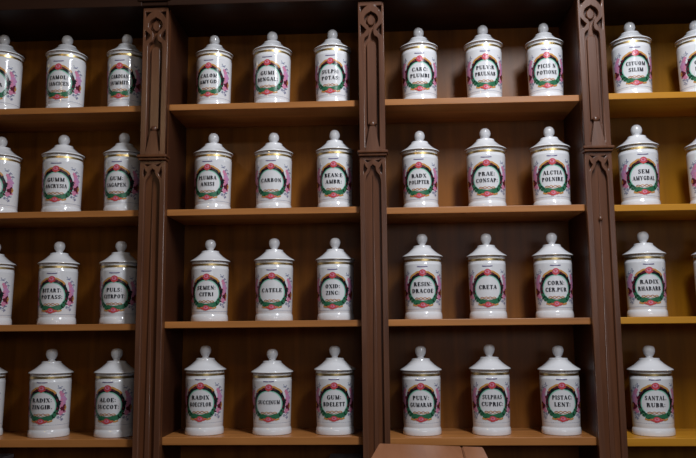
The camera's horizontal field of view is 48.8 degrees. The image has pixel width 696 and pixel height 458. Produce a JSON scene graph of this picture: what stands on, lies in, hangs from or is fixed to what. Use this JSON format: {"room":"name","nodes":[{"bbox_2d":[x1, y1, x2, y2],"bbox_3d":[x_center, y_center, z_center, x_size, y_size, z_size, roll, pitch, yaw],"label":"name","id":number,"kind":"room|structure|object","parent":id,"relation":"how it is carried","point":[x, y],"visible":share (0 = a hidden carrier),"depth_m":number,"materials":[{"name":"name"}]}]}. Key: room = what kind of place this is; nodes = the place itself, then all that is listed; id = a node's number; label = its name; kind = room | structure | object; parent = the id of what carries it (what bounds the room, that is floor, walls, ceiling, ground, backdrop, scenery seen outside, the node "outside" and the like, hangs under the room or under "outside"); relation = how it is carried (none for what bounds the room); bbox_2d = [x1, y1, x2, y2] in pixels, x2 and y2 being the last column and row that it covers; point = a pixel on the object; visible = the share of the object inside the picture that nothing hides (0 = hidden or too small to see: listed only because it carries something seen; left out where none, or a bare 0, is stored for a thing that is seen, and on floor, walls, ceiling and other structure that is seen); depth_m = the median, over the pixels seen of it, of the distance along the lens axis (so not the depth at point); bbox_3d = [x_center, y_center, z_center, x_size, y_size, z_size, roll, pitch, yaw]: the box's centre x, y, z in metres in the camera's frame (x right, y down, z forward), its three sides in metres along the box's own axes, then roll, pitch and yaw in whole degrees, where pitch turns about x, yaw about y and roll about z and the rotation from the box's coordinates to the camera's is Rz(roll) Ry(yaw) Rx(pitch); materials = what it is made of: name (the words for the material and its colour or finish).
{"room":"pharmacy","nodes":[
{"label":"pharmacy","id":0,"kind":"room"},
{"bbox_3d":[0.018,1.548,-0.119,6.400,0.100,4.800,-1,-8,3],"label":"floor","id":1,"kind":"structure","parent":0,"visible":0},
{"bbox_2d":[0,0,143,457],"bbox_3d":[-0.880,0.480,2.274,0.605,2.660,0.265,-1,-8,3],"label":"shelf","id":2,"kind":"object","parent":1,"relation":"on","point":[28,236],"visible":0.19,"depth_m":2.41,"materials":[{"name":"brown wood"}]},
{"bbox_2d":[0,367,7,434],"bbox_3d":[-1.083,0.485,2.278,0.128,0.252,0.128,-1,-8,1],"label":"apothecary jar","id":3,"kind":"object","parent":2,"relation":"on","point":[3,372],"visible":1,"depth_m":2.27,"materials":[{"name":"white ceramic"}]},
{"bbox_2d":[0,453,13,457],"bbox_3d":[-1.064,0.813,2.251,0.088,0.278,0.142,-1,-8,3],"label":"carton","id":4,"kind":"object","parent":2,"relation":"on","point":[2,455],"visible":1,"depth_m":2.32,"materials":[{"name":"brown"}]},
{"bbox_2d":[0,245,16,324],"bbox_3d":[-1.073,0.165,2.320,0.124,0.251,0.124,0,-8,-1],"label":"apothecary jar","id":5,"kind":"object","parent":2,"relation":"on","point":[7,268],"visible":0.99,"depth_m":2.30,"materials":[{"name":"white ceramic"}]},
{"bbox_2d":[0,136,21,211],"bbox_3d":[-1.073,-0.162,2.363,0.124,0.251,0.124,-1,-8,7],"label":"apothecary jar","id":6,"kind":"object","parent":2,"relation":"on","point":[10,163],"visible":0.93,"depth_m":2.33,"materials":[{"name":"white ceramic"}]},
{"bbox_2d":[0,35,24,108],"bbox_3d":[-1.083,-0.481,2.406,0.122,0.265,0.122,-1,-8,4],"label":"apothecary jar","id":7,"kind":"object","parent":2,"relation":"on","point":[11,62],"visible":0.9,"depth_m":2.37,"materials":[{"name":"white ceramic"}]},
{"bbox_2d":[27,349,73,437],"bbox_3d":[-0.880,0.482,2.269,0.127,0.252,0.127,-1,-8,3],"label":"apothecary jar","id":8,"kind":"object","parent":2,"relation":"on","point":[50,383],"visible":1,"depth_m":2.22,"materials":[{"name":"white ceramic"}]},
{"bbox_2d":[37,242,79,324],"bbox_3d":[-0.873,0.162,2.311,0.121,0.251,0.121,0,-8,-1],"label":"apothecary jar","id":9,"kind":"object","parent":2,"relation":"on","point":[58,272],"visible":0.98,"depth_m":2.26,"materials":[{"name":"white ceramic"}]},
{"bbox_2d":[41,135,84,211],"bbox_3d":[-0.875,-0.166,2.354,0.128,0.252,0.128,0,-8,-1],"label":"apothecary jar","id":10,"kind":"object","parent":2,"relation":"on","point":[62,165],"visible":0.97,"depth_m":2.31,"materials":[{"name":"white ceramic"}]},
{"bbox_2d":[45,35,87,107],"bbox_3d":[-0.880,-0.480,2.396,0.126,0.258,0.126,-1,-8,3],"label":"apothecary jar","id":11,"kind":"object","parent":2,"relation":"on","point":[65,65],"visible":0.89,"depth_m":2.35,"materials":[{"name":"white ceramic"}]},
{"bbox_2d":[93,348,133,437],"bbox_3d":[-0.684,0.479,2.260,0.128,0.252,0.128,-1,-8,7],"label":"apothecary jar","id":12,"kind":"object","parent":2,"relation":"on","point":[114,381],"visible":0.95,"depth_m":2.21,"materials":[{"name":"white ceramic"}]},
{"bbox_2d":[99,241,136,323],"bbox_3d":[-0.684,0.160,2.302,0.124,0.250,0.124,-1,-8,1],"label":"apothecary jar","id":13,"kind":"object","parent":2,"relation":"on","point":[118,273],"visible":0.94,"depth_m":2.25,"materials":[{"name":"white ceramic"}]},
{"bbox_2d":[103,133,139,210],"bbox_3d":[-0.687,-0.170,2.345,0.124,0.254,0.124,-1,-8,5],"label":"apothecary jar","id":14,"kind":"object","parent":2,"relation":"on","point":[121,163],"visible":0.92,"depth_m":2.30,"materials":[{"name":"white ceramic"}]},
{"bbox_2d":[106,34,141,105],"bbox_3d":[-0.690,-0.482,2.387,0.122,0.255,0.122,-1,-8,5],"label":"apothecary jar","id":15,"kind":"object","parent":2,"relation":"on","point":[124,75],"visible":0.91,"depth_m":2.34,"materials":[{"name":"white ceramic"}]},
{"bbox_2d":[132,0,170,457],"bbox_3d":[-0.562,0.463,2.147,0.099,2.655,0.050,-1,-8,3],"label":"pilaster","id":16,"kind":"object","parent":1,"relation":"on","point":[153,157],"visible":0.99,"depth_m":2.21,"materials":[{"name":"brown wood"}]},
{"bbox_2d":[161,0,362,457],"bbox_3d":[-0.236,0.470,2.244,0.603,2.660,0.265,-1,-8,3],"label":"shelf","id":17,"kind":"object","parent":1,"relation":"on","point":[241,233],"visible":0.51,"depth_m":2.38,"materials":[{"name":"brown wood"}]},
{"bbox_2d":[184,346,225,435],"bbox_3d":[-0.419,0.469,2.248,0.122,0.253,0.122,-1,-8,3],"label":"apothecary jar","id":18,"kind":"object","parent":17,"relation":"on","point":[205,379],"visible":1,"depth_m":2.20,"materials":[{"name":"white ceramic"}]},
{"bbox_2d":[190,240,229,321],"bbox_3d":[-0.412,0.153,2.290,0.119,0.245,0.119,-1,-8,1],"label":"apothecary jar","id":19,"kind":"object","parent":17,"relation":"on","point":[210,269],"visible":0.97,"depth_m":2.24,"materials":[{"name":"white ceramic"}]},
{"bbox_2d":[193,133,232,208],"bbox_3d":[-0.410,-0.170,2.332,0.121,0.248,0.121,-2,-8,8],"label":"apothecary jar","id":20,"kind":"object","parent":17,"relation":"on","point":[213,162],"visible":0.94,"depth_m":2.28,"materials":[{"name":"white ceramic"}]},
{"bbox_2d":[195,35,232,103],"bbox_3d":[-0.414,-0.482,2.373,0.116,0.243,0.116,-2,-8,9],"label":"apothecary jar","id":21,"kind":"object","parent":17,"relation":"on","point":[214,63],"visible":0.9,"depth_m":2.33,"materials":[{"name":"white ceramic"}]},
{"bbox_2d":[251,349,292,435],"bbox_3d":[-0.221,0.472,2.239,0.124,0.242,0.124,-1,-8,5],"label":"apothecary jar","id":22,"kind":"object","parent":17,"relation":"on","point":[272,380],"visible":1,"depth_m":2.19,"materials":[{"name":"white ceramic"}]},
{"bbox_2d":[252,31,291,102],"bbox_3d":[-0.234,-0.488,2.366,0.124,0.250,0.124,-2,-8,10],"label":"apothecary jar","id":23,"kind":"object","parent":17,"relation":"on","point":[272,60],"visible":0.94,"depth_m":2.32,"materials":[{"name":"white ceramic"}]},
{"bbox_2d":[254,133,292,207],"bbox_3d":[-0.225,-0.172,2.324,0.120,0.245,0.120,-1,-8,4],"label":"apothecary jar","id":24,"kind":"object","parent":17,"relation":"on","point":[273,163],"visible":0.94,"depth_m":2.28,"materials":[{"name":"white ceramic"}]},
{"bbox_2d":[254,238,294,320],"bbox_3d":[-0.220,0.150,2.281,0.122,0.246,0.122,-1,-8,2],"label":"apothecary jar","id":25,"kind":"object","parent":17,"relation":"on","point":[274,268],"visible":1,"depth_m":2.23,"materials":[{"name":"white ceramic"}]},
{"bbox_2d":[314,29,351,100],"bbox_3d":[-0.047,-0.492,2.357,0.117,0.252,0.117,-1,-8,7],"label":"apothecary jar","id":26,"kind":"object","parent":17,"relation":"on","point":[332,57],"visible":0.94,"depth_m":2.31,"materials":[{"name":"white ceramic"}]},
{"bbox_2d":[315,130,353,206],"bbox_3d":[-0.040,-0.177,2.315,0.117,0.250,0.117,-1,-8,3],"label":"apothecary jar","id":27,"kind":"object","parent":17,"relation":"on","point":[334,158],"visible":0.97,"depth_m":2.27,"materials":[{"name":"white ceramic"}]},
{"bbox_2d":[314,346,355,434],"bbox_3d":[-0.038,0.465,2.231,0.122,0.250,0.122,-1,-8,2],"label":"apothecary jar","id":28,"kind":"object","parent":17,"relation":"on","point":[334,379],"visible":1,"depth_m":2.18,"materials":[{"name":"white ceramic"}]},
{"bbox_2d":[315,238,354,319],"bbox_3d":[-0.037,0.148,2.272,0.118,0.245,0.118,-2,-8,8],"label":"apothecary jar","id":29,"kind":"object","parent":17,"relation":"on","point":[335,269],"visible":0.99,"depth_m":2.23,"materials":[{"name":"white ceramic"}]},
{"bbox_2d":[329,453,361,457],"bbox_3d":[-0.007,0.798,2.203,0.095,0.276,0.142,-1,-8,3],"label":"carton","id":30,"kind":"object","parent":17,"relation":"on","point":[348,455],"visible":1,"depth_m":2.25,"materials":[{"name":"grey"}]},
{"bbox_2d":[357,0,389,457],"bbox_3d":[0.077,0.453,2.118,0.099,2.655,0.050,-1,-8,3],"label":"pilaster","id":31,"kind":"object","parent":1,"relation":"on","point":[372,153],"visible":1,"depth_m":2.18,"materials":[{"name":"brown wood"}]},
{"bbox_2d":[372,443,487,457],"bbox_3d":[0.152,1.050,1.333,0.238,1.265,0.374,-1,-8,3],"label":"wooden stand","id":32,"kind":"object","parent":1,"relation":"on","point":[383,450],"visible":1,"depth_m":1.49,"materials":[{"name":"brown wood"}]},
{"bbox_2d":[383,0,596,457],"bbox_3d":[0.401,0.461,2.215,0.601,2.660,0.265,-1,-8,3],"label":"shelf","id":33,"kind":"object","parent":1,"relation":"on","point":[451,122],"visible":0.54,"depth_m":2.35,"materials":[{"name":"brown wood"}]},
{"bbox_2d":[399,27,437,98],"bbox_3d":[0.218,-0.495,2.345,0.118,0.250,0.118,-1,-8,4],"label":"apothecary jar","id":34,"kind":"object","parent":33,"relation":"on","point":[419,55],"visible":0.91,"depth_m":2.30,"materials":[{"name":"white ceramic"}]},
{"bbox_2d":[400,131,438,206],"bbox_3d":[0.217,-0.174,2.303,0.117,0.246,0.117,-2,-8,10],"label":"apothecary jar","id":35,"kind":"object","parent":33,"relation":"on","point":[420,159],"visible":0.97,"depth_m":2.26,"materials":[{"name":"white ceramic"}]},
{"bbox_2d":[400,346,441,435],"bbox_3d":[0.212,0.464,2.219,0.121,0.250,0.121,-1,-8,7],"label":"apothecary jar","id":36,"kind":"object","parent":33,"relation":"on","point":[421,380],"visible":1,"depth_m":2.17,"materials":[{"name":"white ceramic"}]},
{"bbox_2d":[402,234,442,318],"bbox_3d":[0.220,0.140,2.261,0.120,0.253,0.120,-1,-8,6],"label":"apothecary jar","id":37,"kind":"object","parent":33,"relation":"on","point":[422,264],"visible":0.98,"depth_m":2.21,"materials":[{"name":"white ceramic"}]},
{"bbox_2d":[463,25,502,97],"bbox_3d":[0.413,-0.499,2.336,0.119,0.252,0.119,-1,-8,5],"label":"apothecary jar","id":38,"kind":"object","parent":33,"relation":"on","point":[483,54],"visible":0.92,"depth_m":2.29,"materials":[{"name":"white ceramic"}]},
{"bbox_2d":[465,128,506,205],"bbox_3d":[0.413,-0.179,2.294,0.124,0.250,0.124,-2,-8,9],"label":"apothecary jar","id":39,"kind":"object","parent":33,"relation":"on","point":[485,160],"visible":0.93,"depth_m":2.25,"materials":[{"name":"white ceramic"}]},
{"bbox_2d":[466,233,506,318],"bbox_3d":[0.408,0.138,2.252,0.118,0.252,0.118,-2,-8,9],"label":"apothecary jar","id":40,"kind":"object","parent":33,"relation":"on","point":[486,263],"visible":0.98,"depth_m":2.21,"materials":[{"name":"white ceramic"}]},
{"bbox_2d":[469,344,510,435],"bbox_3d":[0.410,0.460,2.210,0.120,0.253,0.120,-1,-8,5],"label":"apothecary jar","id":41,"kind":"object","parent":33,"relation":"on","point":[490,378],"visible":1,"depth_m":2.16,"materials":[{"name":"white ceramic"}]},
{"bbox_2d":[525,23,562,95],"bbox_3d":[0.597,-0.503,2.328,0.115,0.253,0.115,-2,-8,8],"label":"apothecary jar","id":42,"kind":"object","parent":33,"relation":"on","point":[544,56],"visible":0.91,"depth_m":2.28,"materials":[{"name":"white ceramic"}]},
{"bbox_2d":[529,126,570,204],"bbox_3d":[0.603,-0.182,2.285,0.120,0.251,0.120,-2,-8,9],"label":"apothecary jar","id":43,"kind":"object","parent":33,"relation":"on","point":[550,163],"visible":0.97,"depth_m":2.24,"materials":[{"name":"white ceramic"}]},
{"bbox_2d":[531,233,573,317],"bbox_3d":[0.600,0.135,2.244,0.118,0.251,0.118,-1,-8,7],"label":"apothecary jar","id":44,"kind":"object","parent":33,"relation":"on","point":[552,265],"visible":0.98,"depth_m":2.20,"materials":[{"name":"white ceramic"}]},
{"bbox_2d":[537,345,581,435],"bbox_3d":[0.607,0.459,2.200,0.121,0.248,0.121,-2,-8,8],"label":"apothecary jar","id":45,"kind":"object","parent":33,"relation":"on","point":[559,382],"visible":1,"depth_m":2.15,"materials":[{"name":"white ceramic"}]},
{"bbox_2d":[574,0,627,457],"bbox_3d":[0.715,0.443,2.088,0.099,2.655,0.050,-1,-8,3],"label":"pilaster","id":46,"kind":"object","parent":1,"relation":"on","point":[606,337],"visible":1,"depth_m":2.15,"materials":[{"name":"brown wood"}]},
{"bbox_2d":[603,0,695,457],"bbox_3d":[1.040,0.451,2.185,0.603,2.660,0.265,-1,-8,3],"label":"shelf","id":47,"kind":"object","parent":1,"relation":"on","point":[666,115],"visible":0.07,"depth_m":2.35,"materials":[{"name":"brown wood"}]},
{"bbox_2d":[609,22,651,92],"bbox_3d":[0.856,-0.506,2.316,0.122,0.246,0.122,-2,-8,9],"label":"apothecary jar","id":48,"kind":"object","parent":47,"relation":"on","point":[631,52],"visible":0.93,"depth_m":2.27,"materials":[{"name":"white ceramic"}]},
{"bbox_2d":[616,125,660,204],"bbox_3d":[0.861,-0.185,2.273,0.122,0.254,0.122,-1,-8,6],"label":"apothecary jar","id":49,"kind":"object","parent":47,"relation":"on","point":[638,162],"visible":0.96,"depth_m":2.23,"materials":[{"name":"white ceramic"}]},
{"bbox_2d":[622,231,667,316],"bbox_3d":[0.864,0.131,2.231,0.122,0.250,0.122,-2,-8,10],"label":"apothecary jar","id":50,"kind":"object","parent":47,"relation":"on","point":[644,263],"visible":0.99,"depth_m":2.18,"materials":[{"name":"white ceramic"}]},
{"bbox_2d":[626,345,675,436],"bbox_3d":[0.865,0.458,2.188,0.127,0.249,0.127,-2,-8,10],"label":"apothecary jar","id":51,"kind":"object","parent":47,"relation":"on","point":[650,379],"visible":1,"depth_m":2.14,"materials":[{"name":"white ceramic"}]},
{"bbox_2d":[674,20,695,91],"bbox_3d":[1.051,-0.508,2.307,0.122,0.245,0.122,-2,-8,8],"label":"apothecary jar","id":52,"kind":"object","parent":47,"relation":"on","point":[685,47],"visible":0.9,"depth_m":2.28,"materials":[{"name":"white ceramic"}]},
{"bbox_2d":[684,139,695,203],"bbox_3d":[1.062,-0.187,2.264,0.124,0.251,0.124,-1,-8,6],"label":"apothecary jar","id":53,"kind":"object","parent":47,"relation":"on","point":[690,150],"visible":0.95,"depth_m":2.25,"materials":[{"name":"white ceramic"}]},
{"bbox_2d":[691,252,695,289],"bbox_3d":[1.065,0.130,2.222,0.124,0.247,0.124,-2,-8,11],"label":"apothecary jar","id":54,"kind":"object","parent":47,"relation":"on","point":[693,255],"visible":1,"depth_m":2.23,"materials":[{"name":"white ceramic"}]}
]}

